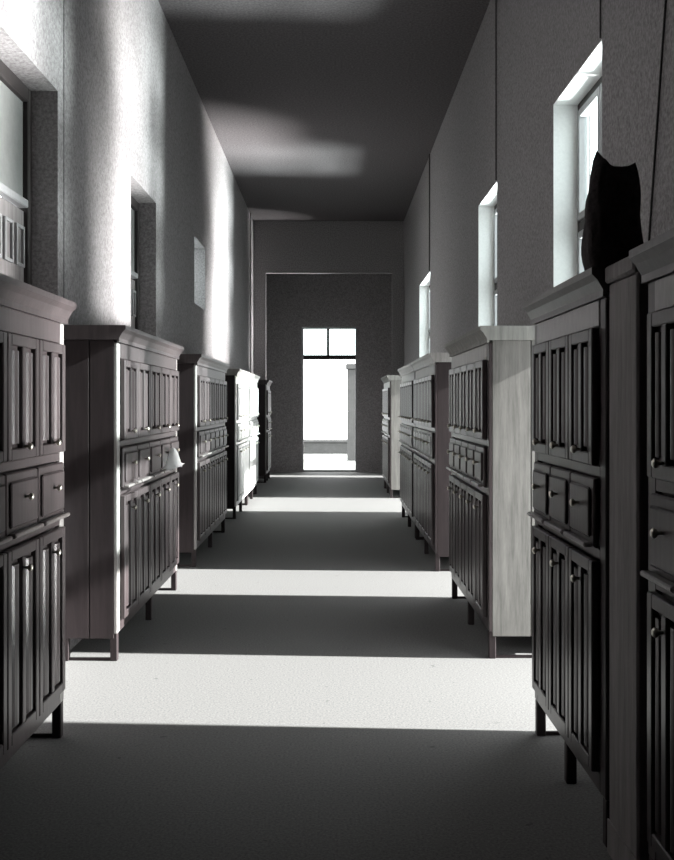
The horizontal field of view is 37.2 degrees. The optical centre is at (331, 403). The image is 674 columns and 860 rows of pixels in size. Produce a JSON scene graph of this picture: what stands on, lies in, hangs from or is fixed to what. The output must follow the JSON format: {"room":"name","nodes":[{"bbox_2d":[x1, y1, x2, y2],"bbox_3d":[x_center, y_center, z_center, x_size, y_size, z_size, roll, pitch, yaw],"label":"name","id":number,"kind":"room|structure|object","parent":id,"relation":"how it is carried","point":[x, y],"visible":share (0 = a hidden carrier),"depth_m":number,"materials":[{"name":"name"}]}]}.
{"room":"hallway","nodes":[
{"label":"hallway","id":0,"kind":"room"},
{"bbox_2d":[0,0,252,649],"bbox_3d":[-1.875,-1.175,10.950,0.350,5.550,25.100,0,0,0],"label":"wall","id":1,"kind":"structure","parent":0,"point":[119,113],"depth_m":8.23,"materials":[{"name":"paint"}]},
{"bbox_2d":[0,59,31,284],"bbox_3d":[-1.895,-0.670,5.600,0.070,2.540,1.200,0,0,0],"label":"window","id":2,"kind":"structure","parent":1,"relation":"in","point":[15,96],"depth_m":5.95,"materials":[{"name":"glass"}]},
{"bbox_2d":[0,197,23,281],"bbox_3d":[-1.905,-0.290,5.600,0.030,1.780,1.060,0,0,0],"label":"shutter","id":3,"kind":"object","parent":2,"relation":"attached to","point":[11,216],"depth_m":5.88,"materials":[{"name":"white wood"}]},
{"bbox_2d":[131,196,138,329],"bbox_3d":[-1.895,-0.670,9.055,0.070,2.540,1.210,0,0,0],"label":"window","id":4,"kind":"structure","parent":1,"relation":"in","point":[134,204],"depth_m":9.57,"materials":[{"name":"glass"}]},
{"bbox_2d":[131,279,134,327],"bbox_3d":[-1.905,-0.290,9.055,0.030,1.780,1.070,0,0,0],"label":"shutter","id":5,"kind":"object","parent":4,"relation":"attached to","point":[132,280],"depth_m":9.47,"materials":[{"name":"grey wood"}]},
{"bbox_2d":[250,213,250,372],"bbox_3d":[-1.686,-1.175,20.700,0.018,5.550,0.018,0,0,0],"label":"cable","id":6,"kind":"object","parent":1,"relation":"attached to","point":[250,213],"visible":0.65,"depth_m":20.69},
{"bbox_2d":[253,221,403,477],"bbox_3d":[-0.075,-1.175,21.660,3.250,5.550,0.120,0,0,0],"label":"wall","id":7,"kind":"structure","parent":1,"relation":"attached to","point":[279,247],"depth_m":21.60,"materials":[{"name":"paint"}]},
{"bbox_2d":[0,472,611,859],"bbox_3d":[-0.120,1.700,10.950,3.860,0.200,25.700,0,0,0],"label":"floor","id":8,"kind":"structure","parent":0,"point":[313,687],"depth_m":4.99,"materials":[{"name":"stone"}]},
{"bbox_2d":[0,273,75,768],"bbox_3d":[-1.437,0.555,3.690,0.417,2.090,2.320,0,0,0],"label":"tall cabinet","id":9,"kind":"object","parent":8,"relation":"on","point":[32,347],"visible":1,"depth_m":4.21,"materials":[{"name":"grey wood"}]},
{"bbox_2d":[64,325,183,660],"bbox_3d":[-1.476,0.555,7.420,0.417,2.090,2.440,0,0,0],"label":"tall cabinet","id":10,"kind":"object","parent":8,"relation":"on","point":[122,381],"visible":0.97,"depth_m":6.24,"materials":[{"name":"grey wood"}]},
{"bbox_2d":[162,448,184,470],"bbox_3d":[-1.225,0.422,7.840,0.096,0.156,0.720,0,0,0],"label":"cloth","id":11,"kind":"object","parent":10,"relation":"on","point":[173,461],"visible":1,"depth_m":7.76,"materials":[{"name":"white fabric"}]},
{"bbox_2d":[177,354,229,566],"bbox_3d":[-1.476,0.555,11.160,0.417,2.090,2.720,0,0,0],"label":"tall cabinet","id":12,"kind":"object","parent":8,"relation":"on","point":[202,434],"visible":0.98,"depth_m":10.00,"materials":[{"name":"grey wood"}]},
{"bbox_2d":[225,369,250,518],"bbox_3d":[-1.476,0.555,14.870,0.417,2.090,1.980,0,0,0],"label":"tall cabinet","id":13,"kind":"object","parent":8,"relation":"on","point":[237,424],"visible":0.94,"depth_m":13.98,"materials":[{"name":"paint"}]},
{"bbox_2d":[242,373,259,503],"bbox_3d":[-1.476,0.555,16.855,0.417,2.090,1.930,0,0,0],"label":"tall cabinet","id":14,"kind":"object","parent":8,"relation":"on","point":[253,379],"visible":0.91,"depth_m":16.62,"materials":[{"name":"paint"}]},
{"bbox_2d":[257,380,272,482],"bbox_3d":[-1.476,0.555,20.900,0.417,2.090,1.240,0,0,0],"label":"tall cabinet","id":15,"kind":"object","parent":8,"relation":"on","point":[264,393],"visible":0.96,"depth_m":20.30,"materials":[{"name":"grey wood"}]},
{"bbox_2d":[381,375,401,497],"bbox_3d":[1.216,0.555,18.000,0.597,2.090,2.040,0,0,0],"label":"tall cabinet","id":16,"kind":"object","parent":8,"relation":"on","point":[391,422],"visible":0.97,"depth_m":17.00,"materials":[{"name":"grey wood"}]},
{"bbox_2d":[398,363,423,537],"bbox_3d":[1.216,0.555,13.025,0.597,2.090,2.290,0,0,0],"label":"tall cabinet","id":17,"kind":"object","parent":8,"relation":"on","point":[407,372],"visible":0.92,"depth_m":12.83,"materials":[{"name":"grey wood"}]},
{"bbox_2d":[411,353,451,570],"bbox_3d":[1.216,0.555,10.685,0.597,2.090,2.310,0,0,0],"label":"tall cabinet","id":18,"kind":"object","parent":8,"relation":"on","point":[431,436],"visible":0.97,"depth_m":9.63,"materials":[{"name":"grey wood"}]},
{"bbox_2d":[444,326,534,658],"bbox_3d":[1.216,0.555,7.265,0.597,2.090,2.010,0,0,0],"label":"tall cabinet","id":19,"kind":"object","parent":8,"relation":"on","point":[492,457],"visible":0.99,"depth_m":6.28,"materials":[{"name":"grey wood"}]},
{"bbox_2d":[523,267,610,846],"bbox_3d":[1.216,0.555,4.230,0.597,2.090,1.300,0,0,0],"label":"tall cabinet","id":20,"kind":"object","parent":8,"relation":"on","point":[570,486],"visible":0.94,"depth_m":3.98,"materials":[{"name":"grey wood"}]},
{"bbox_2d":[581,151,643,269],"bbox_3d":[1.082,-0.732,3.840,0.225,0.484,0.187,0,0,0],"label":"sack","id":21,"kind":"object","parent":20,"relation":"on","point":[612,225],"visible":0.84,"depth_m":3.77,"materials":[{"name":"black fabric"}]},
{"bbox_2d":[605,256,654,859],"bbox_3d":[1.248,0.555,3.410,0.545,2.090,0.340,0,0,0],"label":"tall cabinet","id":22,"kind":"object","parent":8,"relation":"on","point":[627,823],"visible":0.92,"depth_m":3.33,"materials":[{"name":"grey wood"}]},
{"bbox_2d":[629,228,673,859],"bbox_3d":[1.236,0.555,2.620,0.597,2.090,1.160,0,0,0],"label":"tall cabinet","id":23,"kind":"object","parent":8,"relation":"on","point":[653,259],"visible":1,"depth_m":2.99,"materials":[{"name":"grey wood"}]},
{"bbox_2d":[158,0,489,220],"bbox_3d":[-0.120,-4.075,10.950,3.860,0.250,25.700,0,0,0],"label":"ceiling","id":24,"kind":"structure","parent":0,"point":[317,110],"depth_m":12.52,"materials":[{"name":"paint"}]},
{"bbox_2d":[266,274,391,471],"bbox_3d":[-0.120,-1.175,23.650,3.860,5.550,0.300,0,0,0],"label":"wall","id":25,"kind":"structure","parent":0,"point":[294,302],"depth_m":23.50,"materials":[{"name":"paint"}]},
{"bbox_2d":[302,327,356,471],"bbox_3d":[-0.059,-0.105,23.665,1.292,3.410,0.110,0,0,0],"label":"door","id":26,"kind":"structure","parent":25,"relation":"in","point":[304,357],"depth_m":23.62,"materials":[{"name":"grey paint"}]},
{"bbox_2d":[404,0,673,365],"bbox_3d":[1.680,-1.175,10.950,0.260,5.550,25.100,0,0,0],"label":"wall","id":27,"kind":"structure","parent":0,"point":[542,45],"depth_m":8.22,"materials":[{"name":"paint"}]},
{"bbox_2d":[419,272,429,357],"bbox_3d":[1.671,-1.300,16.775,0.238,1.600,1.950,0,0,0],"label":"window","id":28,"kind":"structure","parent":27,"relation":"in","point":[424,288],"depth_m":17.74,"materials":[{"name":"paint"}]},
{"bbox_2d":[429,154,429,270],"bbox_3d":[1.540,-3.025,15.800,0.018,1.850,0.018,0,0,0],"label":"cable","id":29,"kind":"object","parent":27,"relation":"attached to","point":[429,154],"visible":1,"depth_m":15.79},
{"bbox_2d":[478,181,496,326],"bbox_3d":[1.671,-1.300,9.995,0.238,1.600,1.210,0,0,0],"label":"window","id":30,"kind":"structure","parent":27,"relation":"in","point":[487,209],"depth_m":10.59,"materials":[{"name":"paint"}]},
{"bbox_2d":[495,0,496,179],"bbox_3d":[1.540,-3.025,9.390,0.012,1.850,0.012,0,0,0],"label":"cable","id":31,"kind":"object","parent":27,"relation":"attached to","point":[495,0],"visible":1,"depth_m":9.39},
{"bbox_2d":[553,39,601,286],"bbox_3d":[1.671,-1.300,6.375,0.238,1.600,1.270,0,0,0],"label":"window","id":32,"kind":"structure","parent":27,"relation":"in","point":[582,95],"depth_m":7.00,"materials":[{"name":"paint"}]},
{"bbox_2d":[599,0,600,37],"bbox_3d":[1.540,-3.025,5.740,0.010,1.850,0.010,0,0,0],"label":"cable","id":33,"kind":"object","parent":27,"relation":"attached to","point":[599,0],"visible":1,"depth_m":5.74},
{"bbox_2d":[648,0,666,240],"bbox_3d":[1.538,-2.350,4.495,0.012,3.203,0.742,0,0,0],"label":"cable","id":34,"kind":"object","parent":27,"relation":"attached to","point":[665,1],"visible":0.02,"depth_m":4.72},
{"label":"outside","id":35,"kind":"structure","parent":0,"visible":0},
{"bbox_2d":[304,454,354,469],"bbox_3d":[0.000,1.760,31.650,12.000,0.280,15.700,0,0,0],"label":"courtyard","id":36,"kind":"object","parent":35,"point":[311,461],"visible":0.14,"depth_m":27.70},
{"bbox_2d":[304,440,346,453],"bbox_3d":[0.000,1.395,32.700,12.000,0.450,0.500,0,0,0],"label":"wall","id":37,"kind":"structure","parent":36,"relation":"on","point":[310,446],"depth_m":32.50,"materials":[{"name":"grey concrete"}]},
{"bbox_2d":[346,364,354,460],"bbox_3d":[0.680,0.235,28.750,0.560,2.770,0.620,0,0,0],"label":"gate pier","id":38,"kind":"structure","parent":36,"relation":"on","point":[350,368],"depth_m":28.50,"materials":[{"name":"grey concrete"}]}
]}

